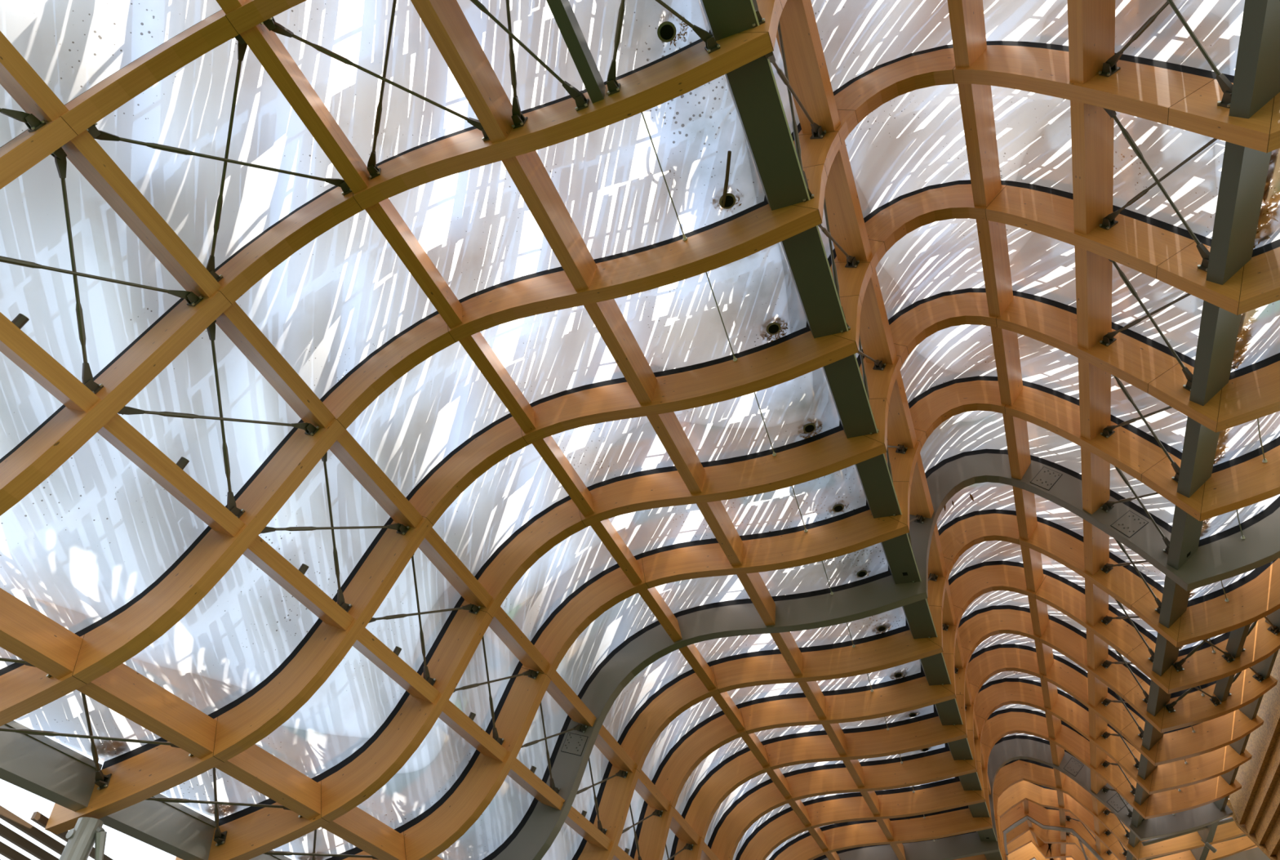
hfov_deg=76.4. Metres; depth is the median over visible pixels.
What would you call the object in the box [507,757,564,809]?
timber purlin
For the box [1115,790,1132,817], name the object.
rod
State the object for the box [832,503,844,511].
outlet
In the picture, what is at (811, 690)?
timber purlin
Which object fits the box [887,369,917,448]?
timber purlin
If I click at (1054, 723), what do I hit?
timber purlin
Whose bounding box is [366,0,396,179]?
rod
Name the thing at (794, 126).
rod
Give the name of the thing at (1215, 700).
rod
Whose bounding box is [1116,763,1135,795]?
rod
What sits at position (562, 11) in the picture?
strut
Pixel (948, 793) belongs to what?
rib
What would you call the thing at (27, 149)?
rib
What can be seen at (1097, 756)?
timber purlin
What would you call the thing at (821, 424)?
leaf litter
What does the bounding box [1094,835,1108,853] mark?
timber purlin
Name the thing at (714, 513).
timber purlin
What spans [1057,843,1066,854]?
timber purlin
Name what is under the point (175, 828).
beam
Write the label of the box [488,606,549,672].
timber purlin
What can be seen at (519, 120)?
rod
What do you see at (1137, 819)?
beam
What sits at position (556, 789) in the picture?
rod
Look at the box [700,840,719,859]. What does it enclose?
timber purlin
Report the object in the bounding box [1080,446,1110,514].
timber purlin
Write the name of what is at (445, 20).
timber purlin
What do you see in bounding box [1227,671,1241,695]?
rod
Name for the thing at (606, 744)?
timber purlin
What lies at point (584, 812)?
spotlight
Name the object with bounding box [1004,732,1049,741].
roof panel
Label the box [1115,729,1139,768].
rod
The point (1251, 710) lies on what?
strut
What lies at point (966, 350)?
roof panel
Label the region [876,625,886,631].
outlet
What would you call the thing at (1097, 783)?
timber purlin
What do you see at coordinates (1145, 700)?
rod
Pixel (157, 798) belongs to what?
rod
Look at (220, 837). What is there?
rod
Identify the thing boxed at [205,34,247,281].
rod
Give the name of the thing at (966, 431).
roof panel
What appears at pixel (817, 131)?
rod
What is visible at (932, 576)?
rod
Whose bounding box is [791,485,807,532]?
wire
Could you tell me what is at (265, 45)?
timber purlin
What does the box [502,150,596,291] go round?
timber purlin
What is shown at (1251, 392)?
rib
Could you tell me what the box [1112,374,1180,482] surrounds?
rod
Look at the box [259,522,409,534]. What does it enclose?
rod
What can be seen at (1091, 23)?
timber purlin
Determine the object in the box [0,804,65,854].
screen slat
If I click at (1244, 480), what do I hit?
rib
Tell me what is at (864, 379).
rod
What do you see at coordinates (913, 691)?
rib
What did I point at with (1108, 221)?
rod
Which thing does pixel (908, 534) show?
rod
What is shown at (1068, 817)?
rod
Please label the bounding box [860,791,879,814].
timber purlin
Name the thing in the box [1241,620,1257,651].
rod
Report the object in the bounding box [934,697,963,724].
beam
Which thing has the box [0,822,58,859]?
screen slat
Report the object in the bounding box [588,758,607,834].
rod
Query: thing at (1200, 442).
beam
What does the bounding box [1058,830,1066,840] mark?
timber purlin
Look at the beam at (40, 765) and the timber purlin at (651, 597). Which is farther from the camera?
the timber purlin at (651, 597)
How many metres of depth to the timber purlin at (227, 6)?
5.75 m
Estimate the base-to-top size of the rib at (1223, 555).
5.596 m
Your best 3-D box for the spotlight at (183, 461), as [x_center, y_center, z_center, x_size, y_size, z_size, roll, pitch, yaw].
[-3.667,0.277,6.498,0.109,0.129,0.067,-27,-51,24]
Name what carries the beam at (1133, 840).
attached to the rib at (1008, 748)
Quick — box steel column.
[58,816,106,859]
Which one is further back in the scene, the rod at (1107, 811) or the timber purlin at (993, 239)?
the rod at (1107, 811)
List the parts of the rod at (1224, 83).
rod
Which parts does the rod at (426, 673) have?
rod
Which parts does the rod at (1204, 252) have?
rod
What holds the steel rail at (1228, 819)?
attached to the strut at (1207, 834)
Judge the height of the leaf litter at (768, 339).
0.058 m
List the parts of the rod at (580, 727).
rod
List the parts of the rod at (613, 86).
rod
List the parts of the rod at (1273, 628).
rod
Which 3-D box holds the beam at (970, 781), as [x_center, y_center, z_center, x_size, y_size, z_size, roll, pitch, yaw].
[6.162,6.444,15.323,0.368,0.247,1.362,-16,-48,15]
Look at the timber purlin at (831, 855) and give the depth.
17.76 m
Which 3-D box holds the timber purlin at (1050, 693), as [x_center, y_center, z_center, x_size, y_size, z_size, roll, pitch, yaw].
[7.952,4.976,15.797,0.339,0.358,1.362,-16,-48,15]
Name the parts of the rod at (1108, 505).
rod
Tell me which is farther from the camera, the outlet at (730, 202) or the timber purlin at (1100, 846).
the timber purlin at (1100, 846)
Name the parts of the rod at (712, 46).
rod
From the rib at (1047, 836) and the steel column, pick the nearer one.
the steel column
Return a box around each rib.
[0,0,306,189]
[0,0,786,515]
[0,40,1279,725]
[44,179,1279,834]
[175,288,1279,859]
[324,375,1279,859]
[482,448,1279,859]
[571,508,1279,859]
[630,560,1279,859]
[670,604,1277,859]
[707,643,1263,859]
[735,677,1252,859]
[768,707,1241,859]
[813,734,1233,859]
[953,758,1244,859]
[997,780,1256,859]
[1000,800,1257,859]
[1003,820,1097,859]
[1006,830,1088,859]
[1008,841,1074,859]
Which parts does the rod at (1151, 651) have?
rod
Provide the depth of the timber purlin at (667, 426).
8.84 m
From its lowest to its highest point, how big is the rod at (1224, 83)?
1.023 m
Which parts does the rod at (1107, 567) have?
rod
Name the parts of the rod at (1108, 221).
rod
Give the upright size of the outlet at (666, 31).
0.049 m
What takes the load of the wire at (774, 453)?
attached to the rib at (1251, 392)
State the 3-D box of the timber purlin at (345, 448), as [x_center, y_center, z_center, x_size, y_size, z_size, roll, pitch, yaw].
[-2.636,0.469,7.987,0.364,0.306,1.362,-16,-48,15]
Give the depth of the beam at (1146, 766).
14.47 m
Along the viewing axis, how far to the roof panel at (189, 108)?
6.28 m
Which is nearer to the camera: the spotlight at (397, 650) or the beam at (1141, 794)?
the spotlight at (397, 650)
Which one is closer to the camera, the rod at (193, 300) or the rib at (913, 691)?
the rod at (193, 300)
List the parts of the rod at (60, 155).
rod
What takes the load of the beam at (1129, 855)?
attached to the rib at (1015, 771)
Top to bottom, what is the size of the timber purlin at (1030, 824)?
0.420 m
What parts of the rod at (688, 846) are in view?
rod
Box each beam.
[0,720,102,811]
[98,793,216,859]
[248,849,292,859]
[700,0,759,40]
[724,56,810,210]
[780,225,848,337]
[822,353,878,438]
[854,453,902,518]
[880,533,921,583]
[902,598,937,638]
[920,652,951,684]
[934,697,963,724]
[947,737,973,759]
[958,771,982,790]
[968,801,990,817]
[977,826,996,840]
[984,848,1002,859]
[1125,849,1136,859]
[1128,830,1140,847]
[1130,807,1144,827]
[1133,782,1150,804]
[1137,752,1157,779]
[1142,719,1164,750]
[1146,679,1171,715]
[1151,631,1179,675]
[1158,575,1190,627]
[1166,505,1203,569]
[1177,416,1219,497]
[1189,300,1241,405]
[1205,141,1271,284]
[1228,0,1279,118]
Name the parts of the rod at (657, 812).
rod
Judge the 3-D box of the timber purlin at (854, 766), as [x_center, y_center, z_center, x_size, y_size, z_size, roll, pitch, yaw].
[3.850,6.052,14.739,0.162,0.348,1.364,-16,-48,16]
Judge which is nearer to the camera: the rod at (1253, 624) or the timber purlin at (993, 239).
the timber purlin at (993, 239)
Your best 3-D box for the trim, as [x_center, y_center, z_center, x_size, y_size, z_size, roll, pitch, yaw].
[11.610,7.791,14.625,0.180,3.330,3.165,-16,-48,15]
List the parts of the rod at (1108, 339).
rod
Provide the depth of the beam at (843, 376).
8.46 m
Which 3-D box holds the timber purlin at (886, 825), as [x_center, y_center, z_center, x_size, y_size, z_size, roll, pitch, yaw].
[4.999,8.017,16.693,0.154,0.346,1.364,-16,-48,16]
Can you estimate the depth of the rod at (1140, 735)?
13.80 m
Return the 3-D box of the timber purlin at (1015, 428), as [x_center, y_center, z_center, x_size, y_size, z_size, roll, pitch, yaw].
[5.051,0.107,10.883,0.327,0.337,1.362,-16,-48,15]
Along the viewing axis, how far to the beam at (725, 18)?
5.85 m
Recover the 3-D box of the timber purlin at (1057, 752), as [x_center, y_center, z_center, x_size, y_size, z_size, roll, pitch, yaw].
[9.118,6.918,17.765,0.339,0.360,1.362,-16,-48,15]
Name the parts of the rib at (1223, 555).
splice plate, splice plate, splice plate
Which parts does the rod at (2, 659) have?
rod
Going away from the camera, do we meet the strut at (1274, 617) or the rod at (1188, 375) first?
the rod at (1188, 375)
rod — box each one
[0,107,46,132]
[0,255,203,306]
[0,657,51,677]
[0,727,193,756]
[50,145,103,394]
[80,692,111,789]
[86,123,351,195]
[117,405,319,435]
[145,796,302,817]
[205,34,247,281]
[206,320,244,518]
[213,766,226,845]
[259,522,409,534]
[260,17,489,141]
[262,850,379,859]
[311,828,316,859]
[321,451,351,612]
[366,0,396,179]
[368,603,480,622]
[411,552,436,685]
[453,668,538,692]
[470,0,589,111]
[481,635,504,744]
[505,0,528,128]
[520,723,586,747]
[539,702,559,793]
[576,769,627,794]
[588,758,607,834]
[606,0,625,95]
[622,808,662,833]
[629,803,641,859]
[655,0,719,53]
[665,844,668,858]
[666,842,693,859]
[751,0,764,27]
[763,51,826,138]
[777,20,813,202]
[817,223,859,267]
[823,197,850,333]
[857,349,885,370]
[858,336,879,434]
[886,444,907,453]
[886,447,897,515]
[907,532,915,582]
[909,514,924,523]
[928,573,937,581]
[942,622,949,630]
[1066,815,1079,821]
[1081,822,1096,844]
[1098,1,1168,76]
[1098,137,1217,230]
[1099,293,1191,346]
[1100,405,1171,438]
[1100,492,1158,511]
[1101,560,1147,573]
[1101,615,1139,624]
[1101,659,1133,668]
[1101,697,1127,706]
[1101,731,1123,738]
[1102,107,1209,271]
[1102,760,1117,767]
[1102,785,1115,792]
[1102,808,1113,814]
[1104,829,1111,835]
[1108,258,1192,391]
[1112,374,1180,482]
[1115,466,1169,554]
[1115,538,1161,613]
[1115,599,1154,662]
[1115,649,1148,703]
[1115,692,1143,738]
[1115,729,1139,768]
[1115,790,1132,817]
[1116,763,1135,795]
[1116,816,1129,838]
[1118,840,1127,856]
[1164,687,1193,712]
[1166,0,1232,108]
[1172,638,1208,671]
[1193,686,1221,706]
[1203,639,1235,662]
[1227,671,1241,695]
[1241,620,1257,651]
[1248,666,1264,682]
[1264,616,1279,635]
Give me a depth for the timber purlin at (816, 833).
17.03 m
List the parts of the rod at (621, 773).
rod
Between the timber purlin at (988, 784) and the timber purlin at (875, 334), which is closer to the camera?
the timber purlin at (875, 334)
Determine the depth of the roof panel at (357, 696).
8.95 m
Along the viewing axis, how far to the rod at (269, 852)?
8.87 m
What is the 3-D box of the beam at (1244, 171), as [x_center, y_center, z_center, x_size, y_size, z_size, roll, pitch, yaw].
[4.522,-1.724,6.126,0.378,0.393,1.362,-16,-48,15]
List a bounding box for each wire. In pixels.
[641,111,687,240]
[705,271,737,361]
[754,391,776,455]
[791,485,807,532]
[822,560,833,595]
[846,622,854,647]
[1220,580,1229,601]
[1235,509,1244,538]
[1257,417,1267,462]
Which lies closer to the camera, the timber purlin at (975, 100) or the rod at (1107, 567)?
the timber purlin at (975, 100)
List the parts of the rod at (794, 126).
rod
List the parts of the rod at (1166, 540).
rod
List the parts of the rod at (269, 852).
rod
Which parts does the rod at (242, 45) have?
rod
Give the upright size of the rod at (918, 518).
1.119 m
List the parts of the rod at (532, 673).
rod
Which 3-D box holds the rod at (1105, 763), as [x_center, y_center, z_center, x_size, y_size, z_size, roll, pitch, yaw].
[9.355,6.495,15.752,0.156,0.786,1.449,-5,-46,5]
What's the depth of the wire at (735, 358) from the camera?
7.82 m
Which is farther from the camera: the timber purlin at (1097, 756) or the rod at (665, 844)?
the timber purlin at (1097, 756)
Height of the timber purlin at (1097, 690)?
0.330 m
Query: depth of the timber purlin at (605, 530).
10.22 m
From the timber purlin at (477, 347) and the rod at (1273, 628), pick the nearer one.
the timber purlin at (477, 347)
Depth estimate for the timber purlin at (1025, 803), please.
21.31 m
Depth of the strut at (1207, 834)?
17.05 m
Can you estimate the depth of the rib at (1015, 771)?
18.75 m
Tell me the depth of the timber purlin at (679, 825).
13.71 m
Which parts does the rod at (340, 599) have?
rod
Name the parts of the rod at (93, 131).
rod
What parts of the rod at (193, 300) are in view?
rod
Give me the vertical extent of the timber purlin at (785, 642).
0.351 m
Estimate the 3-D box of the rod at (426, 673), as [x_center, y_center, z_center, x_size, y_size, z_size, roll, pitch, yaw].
[-2.352,1.927,8.645,0.156,1.022,1.456,-4,-46,4]
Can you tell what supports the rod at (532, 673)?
attached to the rib at (1244, 480)
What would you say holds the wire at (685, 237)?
attached to the rib at (1184, 97)
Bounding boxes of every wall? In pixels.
[1217,846,1270,859]
[1228,648,1279,855]
[1275,848,1279,859]
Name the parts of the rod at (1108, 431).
rod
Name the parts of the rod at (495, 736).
rod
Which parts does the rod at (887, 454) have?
rod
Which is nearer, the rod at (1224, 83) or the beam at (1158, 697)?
the rod at (1224, 83)
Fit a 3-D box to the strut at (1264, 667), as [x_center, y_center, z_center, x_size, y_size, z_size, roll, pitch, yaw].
[9.331,3.303,12.096,0.197,0.271,1.362,-16,-48,15]
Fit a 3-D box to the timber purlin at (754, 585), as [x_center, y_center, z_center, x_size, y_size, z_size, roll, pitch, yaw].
[1.551,2.119,10.834,0.196,0.352,1.362,-16,-48,15]
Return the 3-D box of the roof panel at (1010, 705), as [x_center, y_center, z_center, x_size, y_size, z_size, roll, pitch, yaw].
[5.449,8.245,16.202,11.944,5.405,1.500,-16,-48,15]
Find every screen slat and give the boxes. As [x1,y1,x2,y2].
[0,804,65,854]
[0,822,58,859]
[0,840,31,859]
[30,811,113,859]
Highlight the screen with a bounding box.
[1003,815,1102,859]
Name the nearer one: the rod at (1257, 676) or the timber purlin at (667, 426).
the timber purlin at (667, 426)
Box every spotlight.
[11,313,29,328]
[176,456,189,469]
[298,563,309,574]
[393,645,401,655]
[468,711,475,720]
[529,764,536,773]
[581,809,586,817]
[624,847,629,853]
[1200,838,1217,852]
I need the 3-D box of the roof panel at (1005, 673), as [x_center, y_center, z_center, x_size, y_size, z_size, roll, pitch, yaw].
[4.868,7.263,15.228,11.956,5.347,1.500,-16,-48,15]
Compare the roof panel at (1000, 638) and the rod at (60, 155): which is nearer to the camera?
the rod at (60, 155)
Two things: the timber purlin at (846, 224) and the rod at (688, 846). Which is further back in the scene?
the rod at (688, 846)
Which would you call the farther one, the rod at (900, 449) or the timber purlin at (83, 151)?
the rod at (900, 449)
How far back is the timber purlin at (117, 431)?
6.30 m
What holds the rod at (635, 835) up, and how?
attached to the rib at (1255, 596)
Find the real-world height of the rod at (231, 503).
1.034 m
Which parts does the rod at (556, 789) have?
rod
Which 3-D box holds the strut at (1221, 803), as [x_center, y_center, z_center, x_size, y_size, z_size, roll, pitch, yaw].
[11.529,7.197,16.099,0.158,0.281,1.362,-16,-48,15]
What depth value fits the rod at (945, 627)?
13.32 m
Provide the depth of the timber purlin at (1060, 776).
18.82 m
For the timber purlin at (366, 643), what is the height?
0.295 m
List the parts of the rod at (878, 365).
rod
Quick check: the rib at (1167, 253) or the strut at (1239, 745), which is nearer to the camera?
the rib at (1167, 253)
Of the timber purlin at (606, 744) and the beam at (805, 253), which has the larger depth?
the timber purlin at (606, 744)
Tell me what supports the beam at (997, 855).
attached to the rib at (1008, 748)
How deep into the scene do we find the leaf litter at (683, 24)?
6.11 m
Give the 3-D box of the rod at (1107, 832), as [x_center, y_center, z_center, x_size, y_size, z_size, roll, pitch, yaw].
[11.072,9.342,18.789,0.156,0.680,1.415,-8,-46,8]
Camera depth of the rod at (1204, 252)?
6.62 m
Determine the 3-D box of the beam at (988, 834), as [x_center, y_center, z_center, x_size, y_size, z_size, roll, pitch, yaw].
[7.306,8.414,17.275,0.368,0.247,1.362,-16,-48,15]
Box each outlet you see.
[657,21,676,42]
[719,192,735,208]
[766,322,780,334]
[803,422,816,432]
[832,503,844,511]
[856,569,866,577]
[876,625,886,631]
[893,671,902,677]
[908,711,916,716]
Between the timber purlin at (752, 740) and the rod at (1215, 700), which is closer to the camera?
the rod at (1215, 700)
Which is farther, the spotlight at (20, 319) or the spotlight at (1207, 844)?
the spotlight at (1207, 844)
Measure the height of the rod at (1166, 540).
0.864 m
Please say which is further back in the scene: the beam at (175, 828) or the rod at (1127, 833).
the rod at (1127, 833)
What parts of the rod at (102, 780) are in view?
rod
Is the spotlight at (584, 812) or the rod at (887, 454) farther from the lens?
the spotlight at (584, 812)
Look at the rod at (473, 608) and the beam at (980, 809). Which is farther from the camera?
the beam at (980, 809)
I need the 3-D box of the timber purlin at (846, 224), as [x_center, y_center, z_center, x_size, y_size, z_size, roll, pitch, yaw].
[2.007,-2.275,8.130,0.356,0.293,1.362,-16,-48,15]
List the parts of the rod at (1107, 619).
rod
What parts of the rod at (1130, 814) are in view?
rod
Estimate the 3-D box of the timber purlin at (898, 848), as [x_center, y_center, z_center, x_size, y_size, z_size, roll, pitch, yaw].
[5.573,8.999,17.671,0.149,0.345,1.364,-16,-48,16]
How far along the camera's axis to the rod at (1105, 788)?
17.40 m
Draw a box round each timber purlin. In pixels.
[0,31,68,122]
[0,311,100,412]
[0,587,83,679]
[61,129,222,297]
[76,662,217,759]
[97,413,244,536]
[214,743,320,819]
[215,0,245,13]
[215,302,335,427]
[240,23,369,193]
[242,535,354,630]
[320,806,405,859]
[328,429,422,528]
[352,627,439,703]
[364,198,462,328]
[410,0,514,142]
[418,527,493,607]
[431,855,443,859]
[438,700,508,762]
[458,331,535,432]
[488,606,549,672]
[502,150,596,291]
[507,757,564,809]
[532,435,594,516]
[546,671,596,726]
[564,805,612,849]
[583,298,657,404]
[591,518,642,585]
[594,724,635,772]
[612,845,634,859]
[634,768,670,810]
[638,586,682,641]
[646,411,704,493]
[669,808,699,844]
[679,643,715,689]
[696,500,743,565]
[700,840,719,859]
[712,691,744,731]
[736,572,775,625]
[741,732,769,767]
[766,768,791,798]
[769,631,803,675]
[776,0,840,133]
[788,799,810,826]
[798,680,826,718]
[808,826,828,850]
[822,722,847,755]
[824,140,871,261]
[825,851,839,859]
[842,759,864,786]
[859,268,897,364]
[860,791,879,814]
[875,817,893,839]
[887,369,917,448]
[889,842,906,859]
[909,453,933,518]
[928,523,946,576]
[942,580,955,626]
[947,0,986,67]
[954,629,964,668]
[957,84,1001,206]
[964,673,972,706]
[973,709,978,738]
[975,218,1013,316]
[981,744,985,768]
[987,776,991,794]
[991,326,1022,405]
[1002,413,1031,479]
[1012,485,1037,540]
[1020,545,1043,591]
[1022,799,1028,813]
[1026,819,1034,828]
[1027,595,1048,636]
[1029,829,1044,846]
[1034,640,1053,675]
[1040,677,1057,709]
[1044,711,1061,738]
[1049,741,1064,765]
[1053,767,1065,787]
[1056,789,1065,806]
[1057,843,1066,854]
[1058,808,1066,825]
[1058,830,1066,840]
[1066,0,1115,84]
[1070,100,1114,234]
[1074,245,1112,350]
[1078,358,1111,440]
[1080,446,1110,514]
[1083,519,1109,574]
[1084,577,1108,626]
[1086,628,1108,669]
[1087,671,1107,706]
[1088,707,1107,739]
[1089,740,1106,768]
[1090,768,1106,793]
[1091,794,1106,815]
[1093,815,1106,835]
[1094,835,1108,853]
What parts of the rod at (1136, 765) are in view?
rod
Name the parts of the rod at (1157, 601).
rod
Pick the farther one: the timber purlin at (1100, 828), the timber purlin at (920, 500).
the timber purlin at (1100, 828)
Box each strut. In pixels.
[546,0,605,103]
[1190,844,1211,859]
[1197,821,1218,842]
[1213,673,1235,702]
[1213,795,1229,810]
[1220,765,1239,784]
[1225,623,1250,657]
[1229,733,1250,754]
[1239,694,1263,719]
[1251,648,1279,679]
[1265,608,1279,629]
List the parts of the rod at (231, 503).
rod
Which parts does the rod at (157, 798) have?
rod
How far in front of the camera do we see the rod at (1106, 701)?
14.36 m
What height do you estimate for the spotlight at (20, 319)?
0.128 m
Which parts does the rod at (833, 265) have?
rod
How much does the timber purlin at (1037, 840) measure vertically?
0.358 m
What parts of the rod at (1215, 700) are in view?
rod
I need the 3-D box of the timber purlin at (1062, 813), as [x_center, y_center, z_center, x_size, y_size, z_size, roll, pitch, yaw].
[10.826,9.752,20.823,0.244,0.404,1.362,-16,-48,15]
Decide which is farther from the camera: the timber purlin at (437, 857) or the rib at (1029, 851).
the rib at (1029, 851)
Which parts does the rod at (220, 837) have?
rod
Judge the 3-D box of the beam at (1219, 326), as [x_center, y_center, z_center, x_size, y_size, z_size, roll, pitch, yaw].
[5.083,-0.786,7.155,0.378,0.393,1.362,-16,-48,15]
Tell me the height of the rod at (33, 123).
0.983 m
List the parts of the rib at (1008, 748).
splice plate, splice plate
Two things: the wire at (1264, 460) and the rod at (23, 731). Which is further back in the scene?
the wire at (1264, 460)
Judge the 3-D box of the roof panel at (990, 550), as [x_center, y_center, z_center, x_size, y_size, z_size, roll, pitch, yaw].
[3.127,4.314,12.307,11.995,5.171,1.500,-16,-48,15]
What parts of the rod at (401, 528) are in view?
rod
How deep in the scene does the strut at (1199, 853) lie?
18.08 m
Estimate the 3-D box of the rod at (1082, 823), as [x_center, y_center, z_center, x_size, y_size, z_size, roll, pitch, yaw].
[11.155,9.930,20.457,0.147,0.730,1.497,-33,-54,28]
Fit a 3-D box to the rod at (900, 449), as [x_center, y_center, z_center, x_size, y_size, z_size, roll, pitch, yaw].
[2.972,0.203,9.672,0.157,1.138,1.416,-26,-51,23]
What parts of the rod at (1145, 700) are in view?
rod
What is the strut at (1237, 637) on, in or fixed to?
attached to the rib at (1255, 596)
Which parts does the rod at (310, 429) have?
rod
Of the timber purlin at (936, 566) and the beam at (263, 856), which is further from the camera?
the timber purlin at (936, 566)
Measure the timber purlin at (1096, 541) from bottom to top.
0.325 m
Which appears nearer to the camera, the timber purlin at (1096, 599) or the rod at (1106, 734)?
the timber purlin at (1096, 599)
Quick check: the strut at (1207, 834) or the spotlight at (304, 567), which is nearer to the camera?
the spotlight at (304, 567)
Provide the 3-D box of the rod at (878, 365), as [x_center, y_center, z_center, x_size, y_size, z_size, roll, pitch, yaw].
[2.408,-0.789,8.698,0.157,1.152,1.413,-25,-51,23]
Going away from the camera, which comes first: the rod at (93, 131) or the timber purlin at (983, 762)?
the rod at (93, 131)
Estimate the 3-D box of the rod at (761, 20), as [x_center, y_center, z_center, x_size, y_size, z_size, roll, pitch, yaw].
[0.695,-3.800,5.819,0.157,1.166,1.391,-11,-47,10]
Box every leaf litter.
[670,23,688,45]
[762,323,787,341]
[798,423,822,439]
[1253,177,1279,248]
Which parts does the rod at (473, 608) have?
rod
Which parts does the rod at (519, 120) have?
rod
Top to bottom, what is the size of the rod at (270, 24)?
0.282 m
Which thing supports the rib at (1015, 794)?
attached to the ceiling
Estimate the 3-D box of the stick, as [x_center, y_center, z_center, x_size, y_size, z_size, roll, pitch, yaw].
[0.735,-2.123,6.901,0.038,0.036,0.503,2,-46,-2]
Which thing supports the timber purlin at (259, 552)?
attached to the rib at (1184, 97)
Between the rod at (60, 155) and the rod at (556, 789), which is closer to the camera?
the rod at (60, 155)
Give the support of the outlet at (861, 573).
attached to the roof panel at (966, 431)
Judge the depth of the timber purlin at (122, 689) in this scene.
6.91 m
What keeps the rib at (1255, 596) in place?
attached to the roof panel at (986, 495)
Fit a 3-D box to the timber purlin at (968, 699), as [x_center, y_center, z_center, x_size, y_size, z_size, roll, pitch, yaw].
[5.872,4.695,14.967,0.374,0.258,1.362,-16,-48,15]
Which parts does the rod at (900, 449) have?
rod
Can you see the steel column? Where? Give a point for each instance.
(87, 831)
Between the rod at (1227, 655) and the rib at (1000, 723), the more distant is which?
the rib at (1000, 723)
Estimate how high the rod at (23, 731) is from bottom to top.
0.337 m
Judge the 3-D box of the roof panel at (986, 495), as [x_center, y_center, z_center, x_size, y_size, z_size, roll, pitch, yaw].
[2.548,3.331,11.333,12.010,5.112,1.500,-16,-48,15]
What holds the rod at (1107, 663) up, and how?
attached to the rib at (926, 731)
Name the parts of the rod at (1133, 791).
rod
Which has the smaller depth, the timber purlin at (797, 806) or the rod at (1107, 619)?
the rod at (1107, 619)
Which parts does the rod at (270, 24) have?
rod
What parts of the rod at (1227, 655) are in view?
rod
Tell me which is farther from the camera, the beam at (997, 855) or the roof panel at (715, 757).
the beam at (997, 855)
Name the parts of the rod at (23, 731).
rod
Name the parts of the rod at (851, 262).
rod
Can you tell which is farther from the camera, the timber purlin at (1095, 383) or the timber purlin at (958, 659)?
the timber purlin at (958, 659)
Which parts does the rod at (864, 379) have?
rod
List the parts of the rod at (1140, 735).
rod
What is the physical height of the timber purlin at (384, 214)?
0.352 m
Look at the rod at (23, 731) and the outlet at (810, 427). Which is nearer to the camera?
the rod at (23, 731)
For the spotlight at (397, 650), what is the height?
0.129 m
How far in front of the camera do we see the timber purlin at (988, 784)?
18.05 m
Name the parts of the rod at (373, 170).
rod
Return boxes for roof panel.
[0,0,222,146]
[0,0,709,458]
[0,0,1244,669]
[16,84,1279,760]
[161,218,1279,818]
[273,324,1279,859]
[437,410,1279,859]
[541,481,1255,859]
[617,540,1222,855]
[662,590,1151,859]
[704,633,1087,844]
[732,671,1071,859]
[765,703,1045,859]
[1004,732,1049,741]
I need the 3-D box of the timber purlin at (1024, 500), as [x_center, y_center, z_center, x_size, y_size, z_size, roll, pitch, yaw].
[5.624,1.087,11.863,0.330,0.362,1.362,-16,-48,15]
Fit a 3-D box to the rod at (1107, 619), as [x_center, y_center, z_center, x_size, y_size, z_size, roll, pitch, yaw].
[7.104,2.689,11.690,0.155,0.922,1.475,-3,-46,3]
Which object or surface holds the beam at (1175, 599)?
attached to the rib at (1223, 555)
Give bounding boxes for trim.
[1226,799,1277,859]
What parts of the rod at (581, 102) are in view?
rod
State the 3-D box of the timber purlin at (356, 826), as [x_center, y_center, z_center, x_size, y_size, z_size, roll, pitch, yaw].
[-3.009,4.359,8.847,0.228,0.372,1.367,-17,-48,16]
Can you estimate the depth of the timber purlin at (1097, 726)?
15.19 m
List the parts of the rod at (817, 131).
rod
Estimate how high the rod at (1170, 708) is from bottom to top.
0.149 m
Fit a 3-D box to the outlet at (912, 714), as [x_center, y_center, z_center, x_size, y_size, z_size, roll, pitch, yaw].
[4.681,4.883,13.955,0.144,0.043,0.144,-16,-48,15]
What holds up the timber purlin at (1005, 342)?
attached to the rib at (1251, 392)
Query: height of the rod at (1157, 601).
0.831 m
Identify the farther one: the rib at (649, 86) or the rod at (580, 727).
the rod at (580, 727)
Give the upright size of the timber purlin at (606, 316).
0.355 m
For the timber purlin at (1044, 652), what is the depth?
14.85 m
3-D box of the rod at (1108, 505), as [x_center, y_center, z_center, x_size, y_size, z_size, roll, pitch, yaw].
[5.973,0.788,9.659,0.155,0.999,1.482,-2,-46,2]
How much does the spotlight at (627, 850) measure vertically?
0.130 m
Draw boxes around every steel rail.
[1141,816,1233,845]
[1145,833,1246,859]
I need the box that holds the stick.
[721,150,731,207]
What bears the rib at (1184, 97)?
attached to the roof panel at (98, 531)
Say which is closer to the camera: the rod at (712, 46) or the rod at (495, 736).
the rod at (712, 46)
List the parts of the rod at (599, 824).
rod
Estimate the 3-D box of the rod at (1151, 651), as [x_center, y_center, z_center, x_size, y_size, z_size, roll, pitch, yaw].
[7.045,2.713,11.697,0.155,0.795,1.477,-31,-53,27]
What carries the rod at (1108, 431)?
attached to the rib at (1244, 480)
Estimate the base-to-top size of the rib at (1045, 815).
6.417 m
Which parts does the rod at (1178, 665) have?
rod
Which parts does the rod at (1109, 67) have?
rod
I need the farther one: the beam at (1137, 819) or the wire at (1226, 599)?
the beam at (1137, 819)
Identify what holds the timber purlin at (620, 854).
attached to the rib at (1255, 596)
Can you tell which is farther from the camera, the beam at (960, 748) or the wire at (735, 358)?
the beam at (960, 748)
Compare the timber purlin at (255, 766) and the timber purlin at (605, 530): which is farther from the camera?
the timber purlin at (605, 530)

